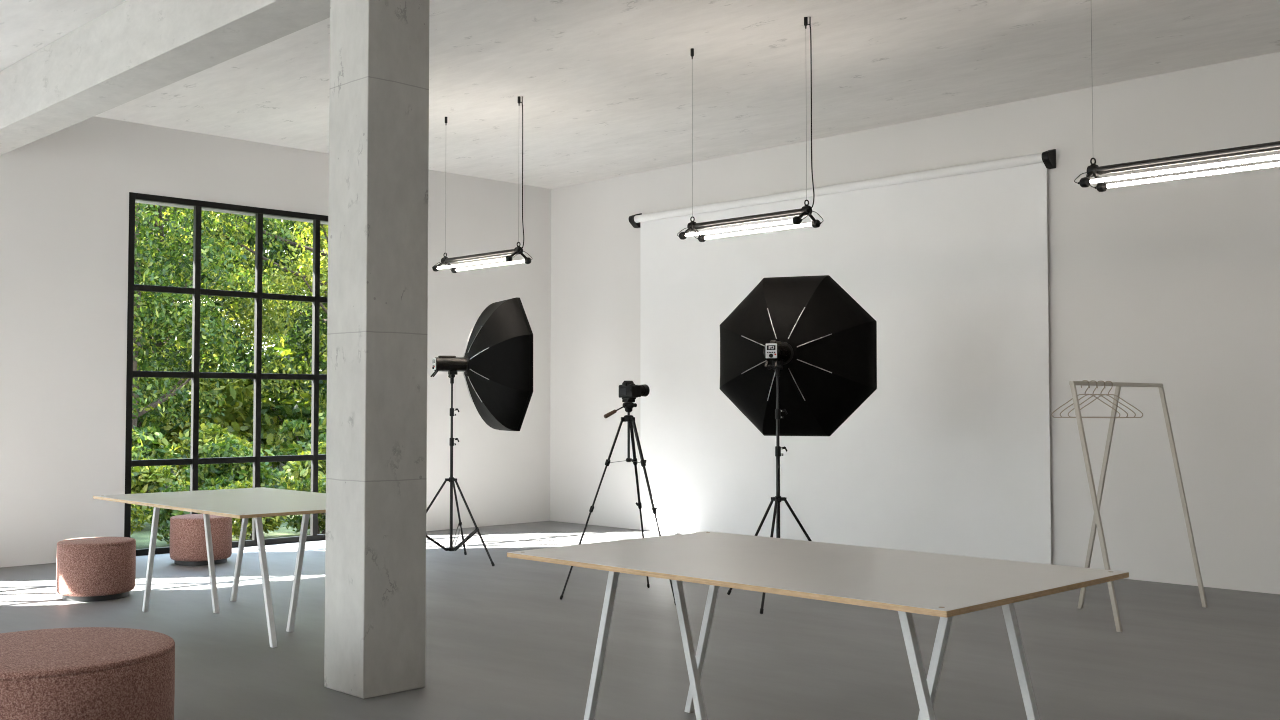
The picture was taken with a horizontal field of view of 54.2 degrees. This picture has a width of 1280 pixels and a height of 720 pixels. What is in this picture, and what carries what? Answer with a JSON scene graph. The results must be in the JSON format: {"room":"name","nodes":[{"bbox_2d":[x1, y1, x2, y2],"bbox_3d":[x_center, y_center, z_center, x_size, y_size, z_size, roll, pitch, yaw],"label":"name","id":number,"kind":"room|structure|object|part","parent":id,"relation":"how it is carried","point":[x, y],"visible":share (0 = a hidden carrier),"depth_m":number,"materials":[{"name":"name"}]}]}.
{"room":"studio","nodes":[
{"label":"studio","id":0,"kind":"room"},
{"bbox_2d":[0,116,550,567],"bbox_3d":[-6.833,-0.269,9.163,16.000,3.900,0.250,2,-3,-45],"label":"wall","id":1,"kind":"structure","parent":0,"point":[64,193],"depth_m":11.13,"materials":[{"name":"white paint"}]},
{"bbox_2d":[124,192,327,555],"bbox_3d":[-3.771,0.158,12.170,2.556,3.268,0.258,2,-3,-45],"label":"window","id":2,"kind":"structure","parent":1,"relation":"in","point":[193,461],"depth_m":11.87,"materials":[{"name":"black paint"}]},
{"bbox_2d":[135,200,327,224],"bbox_3d":[-6.955,-1.891,9.488,16.200,0.634,0.300,2,-3,-45],"label":"trim","id":3,"kind":"structure","parent":1,"relation":"attached to","point":[136,201],"depth_m":12.37,"materials":[{"name":"grey paint"}]},
{"bbox_2d":[0,521,1279,719],"bbox_3d":[-2.004,1.604,4.200,16.600,0.200,14.100,2,-3,-45],"label":"floor","id":4,"kind":"structure","parent":0,"point":[502,642],"depth_m":6.97,"materials":[{"name":"grey concrete"}]},
{"bbox_2d":[0,627,174,719],"bbox_3d":[-2.330,1.325,4.893,0.954,0.407,0.954,2,-3,-45],"label":"pouf","id":5,"kind":"object","parent":4,"relation":"on","point":[79,673],"visible":1,"depth_m":4.67,"materials":[{"name":"pink fabric"}]},
{"bbox_3d":[-2.330,1.139,4.900,0.952,0.033,0.952,2,-3,-45],"label":"seat","id":6,"kind":"part","parent":5,"relation":"part of","materials":[{"name":"pink fabric"}]},
{"bbox_2d":[56,537,135,601],"bbox_3d":[-3.834,1.468,8.819,0.514,0.405,0.514,2,-3,-45],"label":"pouf","id":7,"kind":"object","parent":4,"relation":"on","point":[88,569],"visible":1,"depth_m":8.61,"materials":[{"name":"pink fabric"}]},
{"bbox_3d":[-3.834,1.282,8.826,0.512,0.033,0.512,2,-3,-45],"label":"seat","id":8,"kind":"part","parent":7,"relation":"part of","materials":[{"name":"pink fabric"}]},
{"bbox_2d":[170,514,231,565],"bbox_3d":[-3.771,1.537,10.741,0.506,0.405,0.506,2,-3,-45],"label":"pouf","id":9,"kind":"object","parent":4,"relation":"on","point":[187,532],"visible":0.83,"depth_m":10.53,"materials":[{"name":"pink fabric"}]},
{"bbox_3d":[-3.771,1.351,10.748,0.504,0.033,0.504,2,-3,-45],"label":"seat","id":10,"kind":"part","parent":9,"relation":"part of","materials":[{"name":"pink fabric"}]},
{"bbox_2d":[93,487,325,647],"bbox_3d":[-2.427,1.252,7.821,1.194,0.763,2.012,2,-3,-45],"label":"trestle table","id":11,"kind":"object","parent":4,"relation":"on","point":[240,503],"visible":0.8,"depth_m":7.65,"materials":[{"name":"grey laminate"}]},
{"bbox_3d":[-3.182,1.275,8.141,0.032,0.741,0.221,2,-3,-42],"label":"leg","id":12,"kind":"part","parent":11,"relation":"part of","materials":[{"name":"white metal"}]},
{"bbox_3d":[-2.827,1.278,8.226,0.031,0.741,0.220,2,-3,-45],"label":"leg","id":13,"kind":"part","parent":11,"relation":"part of","materials":[{"name":"white metal"}]},
{"bbox_3d":[-2.738,1.291,8.579,0.221,0.741,0.032,-2,-3,43],"label":"leg","id":14,"kind":"part","parent":11,"relation":"part of","materials":[{"name":"white metal"}]},
{"bbox_3d":[-2.116,1.236,7.062,0.221,0.741,0.032,-2,-3,43],"label":"leg","id":15,"kind":"part","parent":11,"relation":"part of","materials":[{"name":"white metal"}]},
{"bbox_3d":[-2.027,1.249,7.415,0.031,0.741,0.220,2,-3,-45],"label":"leg","id":16,"kind":"part","parent":11,"relation":"part of","materials":[{"name":"white metal"}]},
{"bbox_2d":[324,0,429,698],"bbox_3d":[-1.272,-0.156,6.055,0.347,3.452,0.347,2,-3,-45],"label":"pillar","id":17,"kind":"structure","parent":4,"relation":"on","point":[377,318],"depth_m":5.92,"materials":[{"name":"concrete"}]},
{"bbox_2d":[0,0,329,154],"bbox_3d":[-0.737,-2.123,5.585,0.347,0.450,13.500,2,-3,-45],"label":"beam","id":18,"kind":"structure","parent":17,"relation":"on","point":[135,49],"depth_m":7.97,"materials":[{"name":"concrete"}]},
{"bbox_2d":[426,384,494,565],"bbox_3d":[-1.587,0.944,10.672,0.871,1.576,0.824,2,-3,-45],"label":"stand","id":19,"kind":"object","parent":4,"relation":"on","point":[451,479],"visible":0.95,"depth_m":10.74,"materials":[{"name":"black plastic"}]},
{"bbox_3d":[-1.871,1.375,10.639,0.468,0.708,0.019,1,-2,-24],"label":"leg","id":20,"kind":"part","parent":19,"relation":"part of","materials":[{"name":"black metal"}]},
{"bbox_3d":[-1.592,1.388,11.016,0.019,0.708,0.468,0,-2,6],"label":"leg","id":21,"kind":"part","parent":19,"relation":"part of","materials":[{"name":"black metal"}]},
{"bbox_3d":[-1.404,1.373,10.585,0.469,0.708,0.019,-2,-3,37],"label":"leg","id":22,"kind":"part","parent":19,"relation":"part of","materials":[{"name":"black metal"}]},
{"bbox_2d":[430,297,532,430],"bbox_3d":[-1.462,0.039,10.870,0.721,1.158,1.155,1,-2,-25],"label":"softbox","id":23,"kind":"object","parent":19,"relation":"attached to","point":[496,364],"visible":1,"depth_m":10.65,"materials":[{"name":"black fabric"}]},
{"bbox_2d":[560,398,675,604],"bbox_3d":[0.004,0.965,8.737,0.847,1.404,0.751,2,-3,-45],"label":"tripod","id":24,"kind":"object","parent":4,"relation":"on","point":[628,404],"visible":0.95,"depth_m":8.79,"materials":[{"name":"black metal"}]},
{"bbox_3d":[-0.178,0.576,8.803,0.122,0.316,0.021,0,-2,-12],"label":"leg","id":25,"kind":"part","parent":24,"relation":"part of","materials":[{"name":"black metal"}]},
{"bbox_3d":[-0.050,0.580,8.920,0.021,0.316,0.122,-1,-2,17],"label":"leg","id":26,"kind":"part","parent":24,"relation":"part of","materials":[{"name":"black metal"}]},
{"bbox_2d":[619,381,649,397],"bbox_3d":[-0.033,0.208,8.883,0.222,0.120,0.142,2,-3,-45],"label":"camera","id":27,"kind":"object","parent":24,"relation":"on","point":[628,389],"visible":1,"depth_m":8.81,"materials":[{"name":"black plastic"}]},
{"bbox_3d":[-0.013,0.574,8.751,0.021,0.316,0.122,2,-3,-43],"label":"leg","id":28,"kind":"part","parent":24,"relation":"part of","materials":[{"name":"black metal"}]},
{"bbox_2d":[727,376,811,613],"bbox_3d":[0.857,0.870,8.602,0.857,1.576,0.776,2,-3,-45],"label":"stand","id":29,"kind":"object","parent":4,"relation":"on","point":[776,514],"visible":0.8,"depth_m":8.54,"materials":[{"name":"black metal"}]},
{"bbox_3d":[0.772,1.306,8.726,0.019,0.708,0.455,2,-3,-40],"label":"leg","id":30,"kind":"part","parent":29,"relation":"part of","materials":[{"name":"black metal"}]},
{"bbox_3d":[0.855,1.289,8.275,0.019,0.708,0.456,-1,-2,19],"label":"leg","id":31,"kind":"part","parent":29,"relation":"part of","materials":[{"name":"black metal"}]},
{"bbox_3d":[1.204,1.300,8.572,0.455,0.708,0.019,0,-2,-10],"label":"leg","id":32,"kind":"part","parent":29,"relation":"part of","materials":[{"name":"black metal"}]},
{"bbox_2d":[720,275,876,435],"bbox_3d":[1.009,-0.040,8.739,1.155,1.164,0.736,-1,-3,22],"label":"softbox","id":33,"kind":"object","parent":29,"relation":"attached to","point":[808,332],"visible":0.99,"depth_m":8.79,"materials":[{"name":"black fabric"}]},
{"bbox_3d":[0.885,-0.061,8.427,0.080,0.099,0.009,-1,-3,22],"label":"control panel","id":34,"kind":"part","parent":33,"relation":"part of","materials":[{"name":"white plastic"}]},
{"bbox_3d":[0.925,-0.257,8.780,0.011,0.225,0.142,1,-2,-21],"label":"spring rod","id":35,"kind":"part","parent":33,"relation":"part of","materials":[{"name":"grey metal"}]},
{"bbox_3d":[1.091,0.170,8.693,0.138,0.228,0.011,1,-2,-24],"label":"spring rod","id":36,"kind":"part","parent":33,"relation":"part of","materials":[{"name":"grey metal"}]},
{"bbox_3d":[1.093,-0.259,8.713,0.142,0.225,0.011,1,-2,-26],"label":"spring rod","id":37,"kind":"part","parent":33,"relation":"part of","materials":[{"name":"grey metal"}]},
{"bbox_3d":[1.208,0.042,8.651,0.245,0.100,0.013,0,-2,-2],"label":"spring rod","id":38,"kind":"part","parent":33,"relation":"part of","materials":[{"name":"grey metal"}]},
{"bbox_3d":[1.209,-0.135,8.659,0.246,0.097,0.013,0,-2,-2],"label":"spring rod","id":39,"kind":"part","parent":33,"relation":"part of","materials":[{"name":"grey metal"}]},
{"bbox_2d":[507,531,1128,719],"bbox_3d":[0.597,1.140,4.703,1.194,0.763,2.012,2,-3,-45],"label":"trestle table","id":40,"kind":"object","parent":4,"relation":"on","point":[945,586],"visible":1,"depth_m":4.46,"materials":[{"name":"grey laminate"}]},
{"bbox_3d":[-0.157,1.163,5.023,0.032,0.741,0.221,2,-3,-42],"label":"leg","id":41,"kind":"part","parent":40,"relation":"part of","materials":[{"name":"white metal"}]},
{"bbox_3d":[0.197,1.166,5.108,0.031,0.741,0.220,2,-3,-45],"label":"leg","id":42,"kind":"part","parent":40,"relation":"part of","materials":[{"name":"white metal"}]},
{"bbox_3d":[0.286,1.179,5.461,0.221,0.741,0.032,-2,-3,43],"label":"leg","id":43,"kind":"part","parent":40,"relation":"part of","materials":[{"name":"white metal"}]},
{"bbox_3d":[0.908,1.124,3.944,0.221,0.741,0.032,-2,-3,43],"label":"leg","id":44,"kind":"part","parent":40,"relation":"part of","materials":[{"name":"white metal"}]},
{"bbox_3d":[0.997,1.137,4.298,0.031,0.741,0.220,2,-3,-45],"label":"leg","id":45,"kind":"part","parent":40,"relation":"part of","materials":[{"name":"white metal"}]},
{"bbox_3d":[1.352,1.140,4.382,0.032,0.741,0.221,2,-3,-42],"label":"leg","id":46,"kind":"part","parent":40,"relation":"part of","materials":[{"name":"white metal"}]},
{"bbox_2d":[1069,381,1206,631],"bbox_3d":[3.124,0.895,8.141,1.328,1.500,0.590,2,-3,-45],"label":"coat rack","id":47,"kind":"object","parent":4,"relation":"on","point":[1096,499],"visible":1,"depth_m":8.21,"materials":[{"name":"white metal"}]},
{"bbox_2d":[1052,380,1119,417],"bbox_3d":[2.788,0.245,7.831,0.006,0.238,0.450,2,-3,-45],"label":"clothes hanger","id":48,"kind":"object","parent":47,"relation":"hanging from","point":[1083,380],"visible":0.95,"depth_m":7.82,"materials":[{"name":"beige metal"}]},
{"bbox_2d":[1060,380,1127,417],"bbox_3d":[2.865,0.248,7.907,0.006,0.238,0.450,2,-3,-45],"label":"clothes hanger","id":49,"kind":"object","parent":47,"relation":"hanging from","point":[1091,380],"visible":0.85,"depth_m":7.89,"materials":[{"name":"beige metal"}]},
{"bbox_3d":[2.763,0.876,7.585,0.032,1.500,0.307,2,-3,-45],"label":"leg","id":50,"kind":"part","parent":47,"relation":"part of","materials":[{"name":"white metal"}]},
{"bbox_3d":[3.026,0.911,8.241,0.026,1.476,0.308,2,-3,-45],"label":"leg","id":51,"kind":"part","parent":47,"relation":"part of","materials":[{"name":"beige metal"}]},
{"bbox_2d":[1068,381,1135,417],"bbox_3d":[2.944,0.250,7.984,0.006,0.238,0.450,2,-3,-45],"label":"clothes hanger","id":52,"kind":"object","parent":47,"relation":"hanging from","point":[1098,381],"visible":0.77,"depth_m":7.97,"materials":[{"name":"beige metal"}]},
{"bbox_2d":[1075,381,1142,417],"bbox_3d":[3.020,0.253,8.060,0.006,0.238,0.450,2,-3,-45],"label":"clothes hanger","id":53,"kind":"object","parent":47,"relation":"hanging from","point":[1106,381],"visible":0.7,"depth_m":8.04,"materials":[{"name":"beige metal"}]},
{"bbox_3d":[3.127,0.159,8.169,1.320,0.026,0.026,2,-3,-45],"label":"rail","id":54,"kind":"part","parent":47,"relation":"part of","materials":[{"name":"beige metal"}]},
{"bbox_3d":[3.684,0.908,8.494,0.027,1.500,0.308,2,-3,-43],"label":"leg","id":55,"kind":"part","parent":47,"relation":"part of","materials":[{"name":"beige metal"}]},
{"bbox_2d":[0,0,1279,188],"bbox_3d":[-2.004,-2.518,4.348,16.600,0.250,14.100,2,-3,-45],"label":"ceiling","id":56,"kind":"structure","parent":0,"point":[606,87],"depth_m":9.42,"materials":[{"name":"concrete"}]},
{"bbox_2d":[432,96,531,272],"bbox_3d":[-1.358,-1.474,10.679,0.256,1.381,1.157,2,-3,-45],"label":"lamp","id":57,"kind":"object","parent":56,"relation":"hanging from","point":[517,250],"visible":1,"depth_m":10.55,"materials":[{"name":"black metal"}]},
{"bbox_2d":[432,265,438,271],"bbox_3d":[-1.786,-0.802,10.945,0.056,0.056,0.058,2,-3,-45],"label":"socket","id":58,"kind":"object","parent":57,"relation":"attached to","point":[435,268],"depth_m":10.93,"materials":[{"name":"black plastic"}]},
{"bbox_3d":[-1.358,-0.869,10.657,0.020,0.012,0.960,2,-3,-45],"label":"rail","id":59,"kind":"part","parent":57,"relation":"part of","materials":[{"name":"metal"}]},
{"bbox_2d":[505,255,512,261],"bbox_3d":[-1.073,-0.828,10.224,0.056,0.056,0.058,2,-3,-45],"label":"socket","id":60,"kind":"object","parent":57,"relation":"attached to","point":[508,258],"depth_m":10.20,"materials":[{"name":"black plastic"}]},
{"bbox_3d":[-0.967,-1.541,10.303,0.035,1.275,0.012,-1,-2,23],"label":"power cord","id":61,"kind":"part","parent":57,"relation":"part of","materials":[{"name":"black plastic"}]},
{"bbox_2d":[524,257,530,263],"bbox_3d":[-0.931,-0.823,10.364,0.056,0.056,0.058,2,-3,-45],"label":"socket","id":62,"kind":"object","parent":57,"relation":"attached to","point":[527,260],"depth_m":10.34,"materials":[{"name":"black plastic"}]},
{"bbox_2d":[677,17,822,241],"bbox_3d":[0.732,-1.551,8.562,0.256,1.381,1.157,2,-3,-45],"label":"lamp","id":63,"kind":"object","parent":56,"relation":"hanging from","point":[806,210],"visible":1,"depth_m":8.44,"materials":[{"name":"black metal"}]},
{"bbox_2d":[679,232,686,239],"bbox_3d":[0.305,-0.878,8.828,0.056,0.056,0.058,2,-3,-45],"label":"socket","id":64,"kind":"object","parent":63,"relation":"attached to","point":[682,235],"depth_m":8.81,"materials":[{"name":"black plastic"}]},
{"bbox_2d":[698,235,705,241],"bbox_3d":[0.447,-0.873,8.969,0.056,0.056,0.058,2,-3,-45],"label":"socket","id":65,"kind":"object","parent":63,"relation":"attached to","point":[702,238],"depth_m":8.95,"materials":[{"name":"black plastic"}]},
{"bbox_3d":[0.732,-0.946,8.540,0.020,0.012,0.960,2,-3,-45],"label":"rail","id":66,"kind":"part","parent":63,"relation":"part of","materials":[{"name":"metal"}]},
{"bbox_2d":[792,216,801,224],"bbox_3d":[1.017,-0.904,8.107,0.056,0.056,0.058,2,-3,-45],"label":"socket","id":67,"kind":"object","parent":63,"relation":"attached to","point":[797,220],"depth_m":8.09,"materials":[{"name":"black plastic"}]},
{"bbox_3d":[1.123,-1.617,8.187,0.035,1.275,0.012,-1,-2,23],"label":"power cord","id":68,"kind":"part","parent":63,"relation":"part of","materials":[{"name":"black plastic"}]},
{"bbox_2d":[811,220,819,227],"bbox_3d":[1.159,-0.899,8.248,0.056,0.056,0.058,2,-3,-45],"label":"socket","id":69,"kind":"object","parent":63,"relation":"attached to","point":[815,223],"depth_m":8.22,"materials":[{"name":"black plastic"}]},
{"bbox_2d":[1074,16,1279,191],"bbox_3d":[2.820,-1.627,6.448,0.256,1.381,1.157,2,-3,-45],"label":"lamp","id":70,"kind":"object","parent":56,"relation":"hanging from","point":[1093,170],"visible":1,"depth_m":6.45,"materials":[{"name":"black metal"}]},
{"bbox_2d":[1079,177,1090,187],"bbox_3d":[2.393,-0.954,6.715,0.056,0.056,0.058,2,-3,-45],"label":"socket","id":71,"kind":"object","parent":70,"relation":"attached to","point":[1084,182],"depth_m":6.70,"materials":[{"name":"black plastic"}]},
{"bbox_2d":[1096,182,1107,191],"bbox_3d":[2.535,-0.949,6.855,0.056,0.056,0.058,2,-3,-45],"label":"socket","id":72,"kind":"object","parent":70,"relation":"attached to","point":[1101,186],"depth_m":6.84,"materials":[{"name":"black plastic"}]},
{"bbox_3d":[2.820,-1.022,6.426,0.020,0.012,0.960,2,-3,-45],"label":"rail","id":73,"kind":"part","parent":70,"relation":"part of","materials":[{"name":"metal"}]},
{"bbox_2d":[550,52,1279,593],"bbox_3d":[3.779,-0.239,9.977,0.250,3.900,14.000,2,-3,-45],"label":"wall","id":74,"kind":"structure","parent":0,"point":[1174,284],"depth_m":9.80,"materials":[{"name":"white paint"}]},
{"bbox_2d":[629,149,1055,563],"bbox_3d":[1.639,0.052,11.860,0.134,3.438,4.890,2,-3,-45],"label":"screen","id":75,"kind":"object","parent":74,"relation":"attached to","point":[949,453],"visible":0.94,"depth_m":11.26,"materials":[{"name":"white fabric"}]},
{"label":"outside","id":76,"kind":"structure","parent":0,"visible":0},
{"bbox_2d":[130,463,324,548],"bbox_3d":[-22.182,3.792,57.343,150.000,0.250,89.440,2,-3,-45],"label":"ground","id":77,"kind":"structure","parent":76,"point":[142,538],"depth_m":15.60,"materials":[{"name":"plant"}]},
{"bbox_2d":[131,504,152,534],"bbox_3d":[-5.934,1.815,13.800,0.822,0.852,0.878,-1,-2,31],"label":"shrub","id":78,"kind":"object","parent":77,"relation":"on","point":[147,518],"visible":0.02,"depth_m":13.88,"materials":[{"name":"green plant"}]},
{"bbox_2d":[131,446,175,525],"bbox_3d":[-6.633,1.741,16.133,1.366,1.326,1.279,-1,-3,35],"label":"shrub","id":79,"kind":"object","parent":77,"relation":"on","point":[143,478],"visible":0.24,"depth_m":15.95,"materials":[{"name":"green plant"}]},
{"bbox_2d":[132,425,180,492],"bbox_3d":[-7.608,1.659,18.227,1.731,1.702,1.598,0,-2,8],"label":"shrub","id":80,"kind":"object","parent":77,"relation":"on","point":[146,436],"visible":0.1,"depth_m":18.28,"materials":[{"name":"green plant"}]},
{"bbox_2d":[137,358,208,455],"bbox_3d":[-9.925,1.287,23.536,3.354,3.297,3.096,0,-2,-4],"label":"shrub","id":81,"kind":"object","parent":77,"relation":"on","point":[143,423],"visible":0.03,"depth_m":23.53,"materials":[{"name":"green plant"}]},
{"bbox_2d":[144,479,215,543],"bbox_3d":[-5.120,1.800,14.219,0.909,0.893,0.839,-1,-2,33],"label":"shrub","id":82,"kind":"object","parent":77,"relation":"on","point":[165,515],"visible":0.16,"depth_m":14.08,"materials":[{"name":"green plant"}]},
{"bbox_2d":[146,213,252,350],"bbox_3d":[-17.473,-2.474,46.346,7.703,12.298,7.339,1,-2,-24],"label":"tree","id":83,"kind":"object","parent":77,"relation":"on","point":[164,213],"visible":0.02,"depth_m":46.98,"materials":[{"name":"green plant"}]},
{"bbox_2d":[138,361,285,466],"bbox_3d":[-8.767,1.506,25.427,2.923,3.031,3.124,-1,-2,25],"label":"shrub","id":84,"kind":"object","parent":77,"relation":"on","point":[236,399],"visible":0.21,"depth_m":25.02,"materials":[{"name":"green plant"}]},
{"bbox_2d":[164,422,260,489],"bbox_3d":[-6.669,1.767,19.486,1.553,1.610,1.659,-2,-3,38],"label":"shrub","id":85,"kind":"object","parent":77,"relation":"on","point":[219,433],"visible":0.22,"depth_m":19.15,"materials":[{"name":"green plant"}]},
{"bbox_2d":[140,205,284,357],"bbox_3d":[-13.362,-2.220,36.228,6.723,10.915,6.145,-2,-3,36],"label":"tree","id":86,"kind":"object","parent":77,"relation":"on","point":[144,238],"visible":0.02,"depth_m":36.73,"materials":[{"name":"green plant"}]},
{"bbox_2d":[141,335,291,438],"bbox_3d":[-11.195,1.324,32.673,4.490,4.356,4.202,0,-2,-3],"label":"shrub","id":87,"kind":"object","parent":77,"relation":"on","point":[263,421],"visible":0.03,"depth_m":32.06,"materials":[{"name":"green plant"}]},
{"bbox_2d":[132,203,311,444],"bbox_3d":[-8.628,-2.544,21.205,5.613,10.520,5.434,2,-3,-44],"label":"tree","id":88,"kind":"object","parent":77,"relation":"on","point":[158,310],"visible":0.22,"depth_m":20.77,"materials":[{"name":"green plant"}]},
{"bbox_2d":[138,204,307,451],"bbox_3d":[-10.678,-2.041,27.666,5.928,9.933,6.222,2,-3,-39],"label":"tree","id":89,"kind":"object","parent":77,"relation":"on","point":[251,242],"visible":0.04,"depth_m":27.49,"materials":[{"name":"green plant"}]},
{"bbox_2d":[183,437,287,489],"bbox_3d":[-5.548,1.731,17.116,1.298,1.382,1.406,-1,-3,36],"label":"shrub","id":90,"kind":"object","parent":77,"relation":"on","point":[208,475],"visible":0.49,"depth_m":16.80,"materials":[{"name":"green plant"}]},
{"bbox_2d":[220,480,286,539],"bbox_3d":[-4.702,1.859,15.018,0.878,0.852,0.822,1,-2,-27],"label":"shrub","id":91,"kind":"object","parent":77,"relation":"on","point":[269,523],"visible":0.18,"depth_m":14.88,"materials":[{"name":"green plant"}]},
{"bbox_2d":[184,208,327,424],"bbox_3d":[-6.151,-3.069,24.571,5.522,11.822,6.014,1,-2,-14],"label":"tree","id":92,"kind":"object","parent":77,"relation":"on","point":[304,270],"visible":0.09,"depth_m":23.92,"materials":[{"name":"green plant"}]},
{"bbox_2d":[226,219,327,427],"bbox_3d":[-7.492,-1.899,31.623,5.928,9.933,6.222,-2,-3,37],"label":"tree","id":93,"kind":"object","parent":77,"relation":"on","point":[323,316],"visible":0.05,"depth_m":30.75,"materials":[{"name":"green plant"}]},
{"bbox_2d":[250,222,327,352],"bbox_3d":[-9.883,-1.742,40.924,6.292,10.323,6.499,-1,-2,23],"label":"tree","id":94,"kind":"object","parent":77,"relation":"on","point":[299,293],"visible":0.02,"depth_m":39.87,"materials":[{"name":"green plant"}]},
{"bbox_2d":[253,352,326,470],"bbox_3d":[-6.908,1.374,26.997,3.462,3.403,3.196,-1,-2,27],"label":"shrub","id":95,"kind":"object","parent":77,"relation":"on","point":[286,406],"visible":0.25,"depth_m":26.66,"materials":[{"name":"green plant"}]},
{"bbox_2d":[264,312,326,437],"bbox_3d":[-9.061,1.141,35.119,4.594,4.892,4.976,0,-2,-1],"label":"shrub","id":96,"kind":"object","parent":77,"relation":"on","point":[286,350],"visible":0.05,"depth_m":33.71,"materials":[{"name":"green plant"}]},
{"bbox_2d":[266,409,326,489],"bbox_3d":[-5.326,1.707,20.619,1.839,1.808,1.698,-2,-3,39],"label":"shrub","id":97,"kind":"object","parent":77,"relation":"on","point":[292,445],"visible":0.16,"depth_m":20.50,"materials":[{"name":"green plant"}]},
{"bbox_2d":[265,227,327,351],"bbox_3d":[-12.335,-2.014,51.633,7.385,11.731,7.150,-1,-2,19],"label":"tree","id":98,"kind":"object","parent":77,"relation":"on","point":[302,227],"visible":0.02,"depth_m":49.93,"materials":[{"name":"green plant"}]},
{"bbox_2d":[281,440,325,515],"bbox_3d":[-4.649,1.814,18.171,1.279,1.326,1.366,1,-2,-24],"label":"shrub","id":99,"kind":"object","parent":77,"relation":"on","point":[298,470],"visible":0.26,"depth_m":17.79,"materials":[{"name":"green plant"}]},
{"bbox_2d":[283,474,325,533],"bbox_3d":[-3.973,1.844,15.443,0.839,0.893,0.909,1,-2,-26],"label":"shrub","id":100,"kind":"object","parent":77,"relation":"on","point":[304,485],"visible":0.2,"depth_m":15.34,"materials":[{"name":"green plant"}]}
]}

